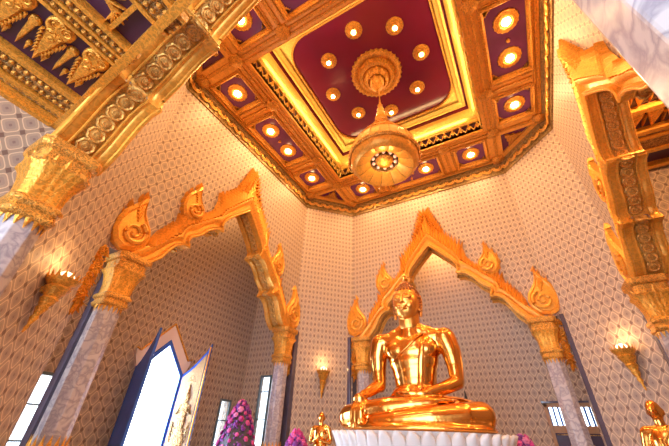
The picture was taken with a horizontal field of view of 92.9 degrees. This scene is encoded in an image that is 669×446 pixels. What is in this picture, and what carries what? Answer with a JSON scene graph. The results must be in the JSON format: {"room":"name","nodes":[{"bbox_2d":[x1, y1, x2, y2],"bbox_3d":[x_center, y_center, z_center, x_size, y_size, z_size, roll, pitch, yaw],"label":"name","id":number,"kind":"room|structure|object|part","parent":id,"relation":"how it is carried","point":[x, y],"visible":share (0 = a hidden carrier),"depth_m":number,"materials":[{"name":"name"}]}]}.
{"room":"house of worship","nodes":[
{"label":"house of worship","id":0,"kind":"room"},
{"bbox_2d":[0,96,54,196],"bbox_3d":[-6.921,-1.050,1.470,0.250,6.120,7.339,-16,-38,25],"label":"wall","id":1,"kind":"structure","parent":0,"point":[19,129],"depth_m":5.10,"materials":[{"name":"paper"}]},
{"bbox_2d":[0,82,185,445],"bbox_3d":[-5.112,-0.942,7.002,0.250,12.300,2.532,11,-35,-12],"label":"wall","id":2,"kind":"structure","parent":0,"point":[89,218],"depth_m":5.88,"materials":[{"name":"paper"}]},
{"bbox_2d":[21,268,84,331],"bbox_3d":[-4.824,1.334,5.438,0.550,1.080,0.550,11,-35,-12],"label":"wall sconce","id":3,"kind":"object","parent":2,"relation":"attached to","point":[60,284],"visible":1,"depth_m":5.43,"materials":[{"name":"gold metal"}]},
{"bbox_2d":[68,244,109,314],"bbox_3d":[-5.308,1.169,6.867,0.114,1.654,0.490,-16,-38,25],"label":"bracket","id":4,"kind":"object","parent":2,"relation":"attached to","point":[82,291],"visible":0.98,"depth_m":6.86,"materials":[{"name":"gold metal"}]},
{"bbox_2d":[0,0,194,128],"bbox_3d":[-2.275,-4.880,1.062,10.478,0.373,7.285,-16,-38,25],"label":"ceiling","id":5,"kind":"structure","parent":0,"point":[55,55],"depth_m":4.48,"materials":[{"name":"gold metal"}]},
{"bbox_3d":[-6.255,-3.626,2.985,0.933,0.201,6.876,-16,-38,25],"label":"cornice moulding","id":6,"kind":"part","parent":5,"relation":"part of","materials":[{"name":"gold metal"}]},
{"bbox_2d":[44,217,258,445],"bbox_3d":[-5.605,2.999,11.295,0.300,10.600,8.280,-16,-38,25],"label":"wall","id":7,"kind":"structure","parent":0,"point":[208,289],"depth_m":11.40,"materials":[{"name":"paper"}]},
{"bbox_2d":[8,371,53,441],"bbox_3d":[-6.987,4.638,7.115,0.150,2.370,0.550,-16,-38,25],"label":"window","id":8,"kind":"structure","parent":7,"relation":"in","point":[44,372],"depth_m":7.42,"materials":[{"name":"grey paint"}]},
{"bbox_3d":[-6.952,4.628,7.098,0.070,2.370,0.550,-16,-38,25],"label":"frame","id":9,"kind":"part","parent":8,"relation":"part of","materials":[{"name":"grey paint"}]},
{"bbox_2d":[107,324,212,445],"bbox_3d":[-5.172,5.319,9.430,0.958,4.697,2.171,-16,-38,25],"label":"door","id":10,"kind":"structure","parent":7,"relation":"in","point":[181,412],"depth_m":9.82,"materials":[{"name":"white wood"}]},
{"bbox_3d":[-5.543,5.608,9.399,0.190,4.160,1.600,-16,-38,25],"label":"blue frame","id":11,"kind":"part","parent":10,"relation":"part of","materials":[{"name":"paint"}]},
{"bbox_3d":[-4.714,5.989,9.836,0.670,3.680,0.020,-2,-35,7],"label":"gilt panel","id":12,"kind":"part","parent":10,"relation":"part of","materials":[{"name":"paint"}]},
{"bbox_2d":[211,398,231,445],"bbox_3d":[-4.148,7.614,11.303,0.150,2.370,0.550,-16,-38,25],"label":"window","id":13,"kind":"structure","parent":7,"relation":"in","point":[221,399],"depth_m":11.56,"materials":[{"name":"white glass"}]},
{"bbox_2d":[107,89,306,304],"bbox_3d":[-3.580,-0.390,12.332,0.420,7.100,7.680,-16,-38,25],"label":"wall","id":14,"kind":"structure","parent":0,"point":[195,148],"depth_m":11.25,"materials":[{"name":"paper"}]},
{"bbox_2d":[19,273,102,445],"bbox_3d":[-5.591,3.040,6.519,0.240,5.150,0.140,-16,-38,25],"label":"trim","id":15,"kind":"structure","parent":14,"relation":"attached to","point":[38,414],"depth_m":6.45,"materials":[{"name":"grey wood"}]},
{"bbox_2d":[110,167,299,329],"bbox_3d":[-3.549,0.245,11.860,0.812,5.777,8.050,-16,-38,25],"label":"arch","id":16,"kind":"object","parent":14,"relation":"attached to","point":[131,231],"visible":0.94,"depth_m":11.18,"materials":[{"name":"gold metal"}]},
{"bbox_3d":[-3.336,0.722,11.376,0.250,4.403,6.902,-16,-38,25],"label":"moulding","id":17,"kind":"part","parent":16,"relation":"part of","materials":[{"name":"gold metal"}]},
{"bbox_2d":[241,299,273,443],"bbox_3d":[-2.791,4.713,13.636,1.821,10.600,0.120,-16,-38,25],"label":"wall","id":18,"kind":"structure","parent":0,"point":[259,363],"depth_m":13.07,"materials":[{"name":"paper"}]},
{"bbox_2d":[253,375,271,445],"bbox_3d":[-2.706,7.367,11.644,0.550,3.260,0.150,-16,-38,25],"label":"window","id":19,"kind":"structure","parent":18,"relation":"in","point":[262,376],"depth_m":11.93,"materials":[{"name":"white glass"}]},
{"bbox_2d":[289,208,352,445],"bbox_3d":[-0.447,3.949,13.884,2.532,12.300,0.250,11,-35,-12],"label":"wall","id":20,"kind":"structure","parent":0,"point":[325,289],"depth_m":13.59,"materials":[{"name":"paper"}]},
{"bbox_2d":[280,332,298,445],"bbox_3d":[-1.855,6.629,11.612,0.610,5.220,0.220,-16,-38,25],"label":"trim","id":21,"kind":"structure","parent":20,"relation":"attached to","point":[288,398],"depth_m":11.58,"materials":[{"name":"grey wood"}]},
{"bbox_2d":[317,367,329,397],"bbox_3d":[-0.439,6.024,12.043,0.550,1.080,0.550,11,-35,-12],"label":"wall sconce","id":22,"kind":"object","parent":20,"relation":"attached to","point":[323,372],"visible":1,"depth_m":12.04,"materials":[{"name":"gold metal"}]},
{"bbox_2d":[347,337,356,403],"bbox_3d":[0.623,7.146,12.221,0.220,5.220,0.610,-16,-38,25],"label":"trim","id":23,"kind":"structure","parent":20,"relation":"attached to","point":[349,338],"depth_m":12.69,"materials":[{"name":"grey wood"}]},
{"bbox_2d":[186,0,553,216],"bbox_3d":[1.569,-5.156,12.228,12.000,2.540,12.400,-16,-38,25],"label":"ceiling","id":24,"kind":"structure","parent":0,"point":[459,108],"depth_m":12.26,"materials":[{"name":"gold paint"}]},
{"bbox_3d":[-4.427,-5.815,10.594,1.100,0.040,1.100,-16,-38,25],"label":"coffer panel","id":25,"kind":"part","parent":24,"relation":"part of","materials":[{"name":"purple paint"}]},
{"bbox_3d":[-3.604,-4.795,11.834,1.420,0.190,1.420,-16,-38,25],"label":"coffer frame","id":26,"kind":"part","parent":24,"relation":"part of","materials":[{"name":"gold metal"}]},
{"bbox_2d":[228,84,247,101],"bbox_3d":[-3.620,-4.832,11.871,0.738,0.090,0.738,-4,-35,10],"label":"ceiling light","id":27,"kind":"object","parent":24,"relation":"attached to","point":[236,92],"visible":1,"depth_m":11.82,"materials":[{"name":"gold"}]},
{"bbox_3d":[-3.600,-4.890,11.899,1.200,0.040,1.200,-16,-38,25],"label":"coffer panel","id":28,"kind":"part","parent":24,"relation":"part of","materials":[{"name":"purple paint"}]},
{"bbox_2d":[235,12,252,30],"bbox_3d":[-2.889,-6.244,9.758,0.738,0.090,0.738,-1,-34,5],"label":"ceiling light","id":29,"kind":"object","parent":24,"relation":"attached to","point":[245,24],"visible":0.41,"depth_m":9.85,"materials":[{"name":"gold"}]},
{"bbox_3d":[-2.877,-6.288,9.809,1.200,0.040,1.200,-16,-38,25],"label":"coffer panel","id":30,"kind":"part","parent":24,"relation":"part of","materials":[{"name":"purple paint"}]},
{"bbox_3d":[-2.881,-6.193,9.744,1.420,0.190,1.420,-16,-38,25],"label":"coffer frame","id":31,"kind":"part","parent":24,"relation":"part of","materials":[{"name":"gold metal"}]},
{"bbox_2d":[262,123,279,137],"bbox_3d":[-2.662,-3.828,13.283,0.738,0.090,0.738,-10,-36,18],"label":"ceiling light","id":32,"kind":"object","parent":24,"relation":"attached to","point":[270,130],"visible":1,"depth_m":13.22,"materials":[{"name":"gold"}]},
{"bbox_3d":[-2.347,-3.477,13.689,1.420,0.190,2.720,-16,-38,25],"label":"coffer frame","id":33,"kind":"part","parent":24,"relation":"part of","materials":[{"name":"gold metal"}]},
{"bbox_3d":[-2.343,-3.572,13.754,1.200,0.040,2.500,-16,-38,25],"label":"coffer panel","id":34,"kind":"part","parent":24,"relation":"part of","materials":[{"name":"purple paint"}]},
{"bbox_2d":[280,144,296,156],"bbox_3d":[-2.063,-3.199,14.168,0.738,0.090,0.738,6,-35,-6],"label":"ceiling light","id":35,"kind":"object","parent":24,"relation":"attached to","point":[287,150],"visible":1,"depth_m":14.11,"materials":[{"name":"gold"}]},
{"bbox_3d":[-0.603,-6.933,8.726,2.500,0.040,1.200,-16,-38,25],"label":"coffer panel","id":36,"kind":"part","parent":24,"relation":"part of","materials":[{"name":"purple paint"}]},
{"bbox_3d":[-0.607,-6.838,8.662,2.720,0.190,1.420,-16,-38,25],"label":"coffer frame","id":37,"kind":"part","parent":24,"relation":"part of","materials":[{"name":"gold metal"}]},
{"bbox_3d":[-1.089,-2.159,15.544,1.420,0.190,1.420,-16,-38,25],"label":"coffer frame","id":38,"kind":"part","parent":24,"relation":"part of","materials":[{"name":"gold metal"}]},
{"bbox_2d":[305,172,318,182],"bbox_3d":[-1.105,-2.195,15.581,0.738,0.090,0.738,-13,-37,21],"label":"ceiling light","id":39,"kind":"object","parent":24,"relation":"attached to","point":[311,177],"visible":1,"depth_m":15.53,"materials":[{"name":"gold"}]},
{"bbox_3d":[-1.085,-2.254,15.609,1.200,0.040,1.200,-16,-38,25],"label":"coffer panel","id":40,"kind":"part","parent":24,"relation":"part of","materials":[{"name":"purple paint"}]},
{"bbox_2d":[321,53,336,68],"bbox_3d":[-0.222,-6.210,12.313,0.630,0.225,0.630,-16,-38,25],"label":"ceiling light","id":41,"kind":"object","parent":24,"relation":"attached to","point":[328,60],"visible":1,"depth_m":12.25,"materials":[{"name":"gold"}]},
{"bbox_3d":[-0.171,-1.353,16.872,1.100,0.040,1.100,-16,-38,25],"label":"coffer panel","id":42,"kind":"part","parent":24,"relation":"part of","materials":[{"name":"purple paint"}]},
{"bbox_2d":[326,88,339,100],"bbox_3d":[-0.059,-5.393,13.500,0.630,0.225,0.630,-16,-38,25],"label":"ceiling light","id":43,"kind":"object","parent":24,"relation":"attached to","point":[333,94],"visible":1,"depth_m":13.43,"materials":[{"name":"gold"}]},
{"bbox_2d":[345,21,361,38],"bbox_3d":[0.681,-6.824,11.359,0.630,0.225,0.630,-16,-38,25],"label":"ceiling light","id":44,"kind":"object","parent":24,"relation":"attached to","point":[353,29],"visible":1,"depth_m":11.30,"materials":[{"name":"gold"}]},
{"bbox_2d":[352,107,364,118],"bbox_3d":[1.074,-4.851,14.225,0.630,0.225,0.630,-16,-38,25],"label":"ceiling light","id":45,"kind":"object","parent":24,"relation":"attached to","point":[358,112],"visible":1,"depth_m":14.15,"materials":[{"name":"gold"}]},
{"bbox_3d":[1.423,-1.680,16.094,1.420,0.190,1.420,-16,-38,25],"label":"coffer frame","id":46,"kind":"part","parent":24,"relation":"part of","materials":[{"name":"gold metal"}]},
{"bbox_2d":[356,184,369,193],"bbox_3d":[1.435,-1.711,16.136,0.738,0.090,0.738,-14,-38,23],"label":"ceiling light","id":47,"kind":"object","parent":24,"relation":"attached to","point":[360,189],"visible":0.98,"depth_m":16.08,"materials":[{"name":"gold"}]},
{"bbox_3d":[1.427,-1.775,16.159,1.200,0.040,1.200,-16,-38,25],"label":"coffer panel","id":48,"kind":"part","parent":24,"relation":"part of","materials":[{"name":"purple paint"}]},
{"bbox_3d":[1.603,-5.998,12.803,5.800,0.100,5.800,-16,-38,25],"label":"red panel","id":49,"kind":"part","parent":24,"relation":"part of","materials":[{"name":"paint"}]},
{"bbox_2d":[351,48,401,96],"bbox_3d":[1.651,-5.481,12.403,2.046,1.200,2.046,-16,-38,25],"label":"ceiling medallion","id":50,"kind":"object","parent":24,"relation":"attached to","point":[376,69],"visible":0.99,"depth_m":12.27,"materials":[{"name":"gold metal"}]},
{"bbox_2d":[348,90,421,190],"bbox_3d":[1.618,-3.399,10.946,2.296,4.134,2.296,-16,-38,25],"label":"chandelier","id":51,"kind":"object","parent":50,"relation":"hanging from","point":[385,153],"visible":1,"depth_m":9.67,"materials":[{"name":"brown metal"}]},
{"bbox_2d":[384,104,397,116],"bbox_3d":[2.514,-4.903,14.063,0.630,0.225,0.630,-16,-38,25],"label":"ceiling light","id":52,"kind":"object","parent":24,"relation":"attached to","point":[391,110],"visible":1,"depth_m":13.98,"materials":[{"name":"gold"}]},
{"bbox_2d":[386,16,403,34],"bbox_3d":[2.122,-6.876,11.197,0.630,0.225,0.630,-16,-38,25],"label":"ceiling light","id":53,"kind":"object","parent":24,"relation":"attached to","point":[394,26],"visible":1,"depth_m":11.14,"materials":[{"name":"gold"}]},
{"bbox_2d":[409,81,424,93],"bbox_3d":[3.418,-5.517,13.109,0.630,0.225,0.630,-16,-38,25],"label":"ceiling light","id":54,"kind":"object","parent":24,"relation":"attached to","point":[416,87],"visible":1,"depth_m":13.04,"materials":[{"name":"gold"}]},
{"bbox_3d":[3.697,-2.326,15.011,2.720,0.190,1.420,-16,-38,25],"label":"coffer frame","id":55,"kind":"part","parent":24,"relation":"part of","materials":[{"name":"gold metal"}]},
{"bbox_3d":[3.701,-2.421,15.076,2.500,0.040,1.200,-16,-38,25],"label":"coffer panel","id":56,"kind":"part","parent":24,"relation":"part of","materials":[{"name":"purple paint"}]},
{"bbox_2d":[413,44,428,60],"bbox_3d":[3.255,-6.334,11.922,0.630,0.225,0.630,-16,-38,25],"label":"ceiling light","id":57,"kind":"object","parent":24,"relation":"attached to","point":[421,51],"visible":1,"depth_m":11.86,"materials":[{"name":"gold"}]},
{"bbox_2d":[418,163,433,173],"bbox_3d":[4.251,-2.511,14.795,0.738,0.090,0.738,-13,-37,21],"label":"ceiling light","id":58,"kind":"object","parent":24,"relation":"attached to","point":[426,168],"visible":0.96,"depth_m":14.74,"materials":[{"name":"gold"}]},
{"bbox_2d":[462,148,478,159],"bbox_3d":[5.983,-3.003,13.971,0.738,0.090,0.738,-12,-37,20],"label":"ceiling light","id":59,"kind":"object","parent":24,"relation":"attached to","point":[471,153],"visible":1,"depth_m":13.91,"materials":[{"name":"gold"}]},
{"bbox_3d":[5.971,-2.972,13.928,1.420,0.190,1.420,-16,-38,25],"label":"coffer frame","id":60,"kind":"part","parent":24,"relation":"part of","materials":[{"name":"gold metal"}]},
{"bbox_3d":[5.975,-3.067,13.993,1.200,0.040,1.200,-16,-38,25],"label":"coffer panel","id":61,"kind":"part","parent":24,"relation":"part of","materials":[{"name":"purple paint"}]},
{"bbox_2d":[492,7,518,33],"bbox_3d":[5.157,-6.048,9.561,0.738,0.090,0.738,-3,-35,8],"label":"ceiling light","id":62,"kind":"object","parent":24,"relation":"attached to","point":[508,18],"visible":1,"depth_m":9.52,"materials":[{"name":"gold"}]},
{"bbox_3d":[5.441,-5.782,10.048,1.200,0.040,2.500,-16,-38,25],"label":"coffer panel","id":63,"kind":"part","parent":24,"relation":"part of","materials":[{"name":"purple paint"}]},
{"bbox_3d":[5.437,-5.687,9.983,1.420,0.190,2.720,-16,-38,25],"label":"coffer frame","id":64,"kind":"part","parent":24,"relation":"part of","materials":[{"name":"gold metal"}]},
{"bbox_2d":[497,46,521,67],"bbox_3d":[5.756,-5.419,10.445,0.738,0.090,0.738,-14,-37,22],"label":"ceiling light","id":65,"kind":"object","parent":24,"relation":"attached to","point":[510,56],"visible":1,"depth_m":10.40,"materials":[{"name":"gold"}]},
{"bbox_3d":[7.525,-3.539,13.208,1.100,0.040,1.100,-16,-38,25],"label":"coffer panel","id":66,"kind":"part","parent":24,"relation":"part of","materials":[{"name":"purple paint"}]},
{"bbox_3d":[6.699,-4.464,11.903,1.200,0.040,1.200,-16,-38,25],"label":"coffer panel","id":67,"kind":"part","parent":24,"relation":"part of","materials":[{"name":"purple paint"}]},
{"bbox_2d":[504,95,524,111],"bbox_3d":[6.714,-4.415,11.858,0.738,0.090,0.738,2,-34,1],"label":"ceiling light","id":68,"kind":"object","parent":24,"relation":"attached to","point":[514,103],"visible":1,"depth_m":11.81,"materials":[{"name":"gold"}]},
{"bbox_3d":[6.695,-4.369,11.838,1.420,0.190,1.420,-16,-38,25],"label":"coffer frame","id":69,"kind":"part","parent":24,"relation":"part of","materials":[{"name":"gold metal"}]},
{"bbox_2d":[353,174,556,336],"bbox_3d":[4.256,1.148,14.112,7.460,7.100,0.420,-16,-38,25],"label":"wall","id":70,"kind":"structure","parent":0,"point":[486,210],"depth_m":14.11,"materials":[{"name":"paper"}]},
{"bbox_2d":[347,207,559,337],"bbox_3d":[4.197,1.766,13.620,8.050,5.777,0.812,-16,-38,25],"label":"arch","id":71,"kind":"object","parent":70,"relation":"attached to","point":[429,237],"visible":0.9,"depth_m":13.21,"materials":[{"name":"gold metal"}]},
{"bbox_3d":[4.045,2.174,13.057,6.902,4.403,0.250,-16,-38,25],"label":"moulding","id":72,"kind":"part","parent":71,"relation":"part of","materials":[{"name":"gold metal"}]},
{"bbox_2d":[370,253,587,445],"bbox_3d":[5.198,5.106,13.730,9.400,10.600,0.300,-16,-38,25],"label":"wall","id":73,"kind":"structure","parent":0,"point":[504,367],"depth_m":12.71,"materials":[{"name":"paper"}]},
{"bbox_2d":[541,401,603,445],"bbox_3d":[7.977,7.344,10.081,1.670,2.980,0.190,-16,-38,25],"label":"door","id":74,"kind":"structure","parent":73,"relation":"in","point":[560,436],"depth_m":10.58,"materials":[{"name":"brown wood"}]},
{"bbox_3d":[8.021,6.134,10.896,1.670,0.060,0.170,-16,-38,25],"label":"head moulding","id":75,"kind":"part","parent":74,"relation":"part of","materials":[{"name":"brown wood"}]},
{"bbox_3d":[7.955,7.739,9.835,1.320,2.050,0.080,-16,-38,25],"label":"lacquer panel","id":76,"kind":"part","parent":74,"relation":"part of","materials":[{"name":"black wood"}]},
{"bbox_2d":[505,129,668,445],"bbox_3d":[7.798,1.608,9.959,0.250,12.300,2.532,11,-35,-12],"label":"wall","id":77,"kind":"structure","parent":0,"point":[565,230],"depth_m":9.58,"materials":[{"name":"paper"}]},
{"bbox_2d":[559,314,612,445],"bbox_3d":[7.410,5.219,8.990,0.220,5.220,0.610,-16,-38,25],"label":"trim","id":78,"kind":"structure","parent":77,"relation":"attached to","point":[606,436],"depth_m":9.13,"materials":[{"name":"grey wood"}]},
{"bbox_2d":[608,344,646,389],"bbox_3d":[7.460,3.607,8.027,0.550,1.080,0.550,11,-35,-12],"label":"wall sconce","id":79,"kind":"object","parent":77,"relation":"attached to","point":[624,353],"visible":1,"depth_m":8.03,"materials":[{"name":"gold metal"}]},
{"bbox_2d":[640,311,668,365],"bbox_3d":[8.054,3.815,6.894,0.610,5.220,0.220,-16,-38,25],"label":"trim","id":80,"kind":"structure","parent":77,"relation":"attached to","point":[657,340],"depth_m":7.62,"materials":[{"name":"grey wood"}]},
{"bbox_2d":[553,0,650,238],"bbox_3d":[6.443,-3.236,7.560,0.420,7.100,7.680,-16,-38,25],"label":"wall","id":81,"kind":"structure","parent":0,"point":[571,25],"depth_m":9.36,"materials":[{"name":"paper"}]},
{"bbox_2d":[557,39,668,279],"bbox_3d":[6.358,-2.569,7.143,0.812,5.777,8.050,-16,-38,25],"label":"arch","id":82,"kind":"object","parent":81,"relation":"attached to","point":[603,83],"visible":0.85,"depth_m":7.63,"materials":[{"name":"gold metal"}]},
{"bbox_3d":[6.101,-1.957,6.883,0.250,4.403,6.902,-16,-38,25],"label":"moulding","id":83,"kind":"part","parent":82,"relation":"part of","materials":[{"name":"gold metal"}]},
{"bbox_2d":[628,92,668,169],"bbox_3d":[7.660,-3.941,7.235,2.430,0.420,9.200,-16,-38,25],"label":"ceiling","id":84,"kind":"structure","parent":0,"point":[650,116],"depth_m":8.83,"materials":[{"name":"gold metal"}]},
{"bbox_2d":[648,165,668,283],"bbox_3d":[9.615,2.148,7.890,2.180,9.200,0.200,-16,-38,25],"label":"wall","id":85,"kind":"structure","parent":0,"point":[659,176],"depth_m":9.72,"materials":[{"name":"paper"}]},
{"bbox_3d":[0.174,4.559,3.650,21.000,0.200,24.000,-16,-38,25],"label":"floor","id":86,"kind":"structure","parent":0,"visible":0},
{"bbox_2d":[0,133,102,296],"bbox_3d":[-4.319,1.100,3.574,0.941,5.120,0.941,-16,-38,25],"label":"marble column","id":87,"kind":"structure","parent":86,"relation":"on","point":[52,170],"depth_m":4.41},
{"bbox_3d":[-4.260,-0.349,4.563,0.827,1.170,0.827,-16,-38,25],"label":"crown","id":88,"kind":"part","parent":87,"relation":"part of","materials":[{"name":"gold metal"}]},
{"bbox_2d":[26,250,152,445],"bbox_3d":[-5.151,3.024,6.443,0.941,5.120,0.941,-16,-38,25],"label":"marble column","id":89,"kind":"structure","parent":86,"relation":"on","point":[125,269],"depth_m":6.56,"materials":[{"name":"grey stone"}]},
{"bbox_3d":[-5.092,1.576,7.432,0.827,1.170,0.827,-16,-38,25],"label":"crown","id":90,"kind":"part","parent":89,"relation":"part of","materials":[{"name":"gold metal"}]},
{"bbox_2d":[215,399,255,445],"bbox_3d":[-3.046,6.898,9.774,1.431,2.623,1.413,30,-43,-34],"label":"flower arrangement","id":91,"kind":"object","parent":86,"relation":"on","point":[238,430],"visible":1,"depth_m":9.79,"materials":[{"name":"plant"}]},
{"bbox_2d":[262,326,297,445],"bbox_3d":[-2.027,6.300,11.052,0.941,5.120,0.941,-16,-38,25],"label":"marble column","id":92,"kind":"structure","parent":86,"relation":"on","point":[283,338],"depth_m":11.30,"materials":[{"name":"grey stone"}]},
{"bbox_3d":[-1.967,4.851,12.041,0.827,1.170,0.827,-16,-38,25],"label":"crown","id":93,"kind":"part","parent":92,"relation":"part of","materials":[{"name":"gold metal"}]},
{"bbox_2d":[287,346,292,375],"bbox_3d":[-1.748,5.029,12.306,0.114,1.654,0.490,-16,-38,25],"label":"bracket","id":94,"kind":"object","parent":92,"relation":"attached to","point":[288,368],"visible":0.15,"depth_m":12.03,"materials":[{"name":"gold metal"}]},
{"bbox_2d":[285,428,307,445],"bbox_3d":[-1.110,6.753,8.767,1.058,1.859,1.073,-18,-39,28],"label":"flower arrangement","id":95,"kind":"object","parent":86,"relation":"on","point":[296,438],"visible":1,"depth_m":8.98,"materials":[{"name":"plant"}]},
{"bbox_2d":[309,412,331,445],"bbox_3d":[-0.369,5.894,7.766,0.606,2.199,0.600,-7,-35,13],"label":"statue","id":96,"kind":"object","parent":86,"relation":"on","point":[321,432],"visible":1,"depth_m":8.05,"materials":[{"name":"gold metal"}]},
{"bbox_2d":[351,336,372,399],"bbox_3d":[1.109,6.943,11.804,0.941,5.120,0.941,-16,-38,25],"label":"marble column","id":97,"kind":"structure","parent":86,"relation":"on","point":[361,347],"depth_m":12.55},
{"bbox_2d":[351,342,356,381],"bbox_3d":[0.772,5.575,12.954,0.490,1.654,0.114,-16,-38,25],"label":"bracket","id":98,"kind":"object","parent":97,"relation":"attached to","point":[353,359],"visible":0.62,"depth_m":12.80,"materials":[{"name":"gold metal"}]},
{"bbox_3d":[1.169,5.494,12.793,0.827,1.170,0.827,-16,-38,25],"label":"crown","id":99,"kind":"part","parent":97,"relation":"part of","materials":[{"name":"gold metal"}]},
{"bbox_2d":[332,429,517,445],"bbox_3d":[1.699,5.138,6.172,3.870,1.790,2.726,-16,-38,25],"label":"pedestal","id":100,"kind":"object","parent":86,"relation":"on","point":[348,437],"visible":1,"depth_m":5.67,"materials":[{"name":"white stone"}]},
{"bbox_2d":[339,271,498,433],"bbox_3d":[1.718,2.853,7.782,3.397,3.802,1.778,-16,-38,25],"label":"statue","id":101,"kind":"object","parent":100,"relation":"on","point":[413,349],"visible":0.93,"depth_m":7.06,"materials":[{"name":"gold metal"}]},
{"bbox_3d":[2.034,3.144,7.308,0.426,1.231,0.176,8,-35,-8],"label":"robe sash","id":102,"kind":"part","parent":101,"relation":"part of","materials":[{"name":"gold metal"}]},
{"bbox_2d":[516,433,534,445],"bbox_3d":[3.895,5.180,6.153,0.936,1.849,0.956,-25,-43,34],"label":"flower arrangement","id":103,"kind":"object","parent":86,"relation":"on","point":[524,440],"visible":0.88,"depth_m":6.50,"materials":[{"name":"plant"}]},
{"bbox_2d":[527,315,593,445],"bbox_3d":[6.760,5.338,9.114,0.941,5.120,0.941,-16,-38,25],"label":"marble column","id":104,"kind":"structure","parent":86,"relation":"on","point":[544,330],"depth_m":9.43,"materials":[{"name":"grey stone"}]},
{"bbox_3d":[6.819,3.890,10.104,0.827,1.170,0.827,-16,-38,25],"label":"crown","id":105,"kind":"part","parent":104,"relation":"part of","materials":[{"name":"gold metal"}]},
{"bbox_2d":[555,318,577,372],"bbox_3d":[7.139,3.767,9.922,0.490,1.654,0.114,-16,-38,25],"label":"bracket","id":106,"kind":"object","parent":104,"relation":"attached to","point":[565,345],"visible":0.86,"depth_m":9.84,"materials":[{"name":"gold metal"}]},
{"bbox_2d":[573,0,668,108],"bbox_3d":[1.296,-0.495,0.901,0.941,5.120,0.941,-16,-38,25],"label":"marble column","id":107,"kind":"structure","parent":86,"relation":"on","point":[638,30],"depth_m":1.12,"materials":[{"name":"white stone"}]},
{"bbox_2d":[621,273,668,357],"bbox_3d":[7.594,3.568,6.471,0.941,5.120,0.941,-16,-38,25],"label":"marble column","id":108,"kind":"structure","parent":86,"relation":"on","point":[649,294],"depth_m":7.45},
{"bbox_3d":[7.653,2.119,7.460,0.827,1.170,0.827,-16,-38,25],"label":"crown","id":109,"kind":"part","parent":108,"relation":"part of","materials":[{"name":"gold metal"}]},
{"bbox_2d":[639,400,668,445],"bbox_3d":[4.292,3.346,3.753,0.600,2.199,0.606,21,-39,-25],"label":"statue","id":110,"kind":"object","parent":86,"relation":"on","point":[657,434],"visible":1,"depth_m":4.22,"materials":[{"name":"gold metal"}]},
{"bbox_3d":[-1.393,-4.774,5.779,7.460,7.100,0.420,-16,-38,25],"label":"wall","id":111,"kind":"structure","parent":0,"visible":0},
{"bbox_2d":[51,0,259,175],"bbox_3d":[-1.388,-4.090,5.382,8.050,5.777,0.812,-16,-38,25],"label":"arch","id":112,"kind":"object","parent":111,"relation":"attached to","point":[106,122],"visible":0.85,"depth_m":5.32,"materials":[{"name":"gold metal"}]},
{"bbox_3d":[-1.575,-3.718,4.766,6.902,4.403,0.130,-16,-38,25],"label":"moulding","id":113,"kind":"part","parent":112,"relation":"part of","materials":[{"name":"gold metal"}]}
]}

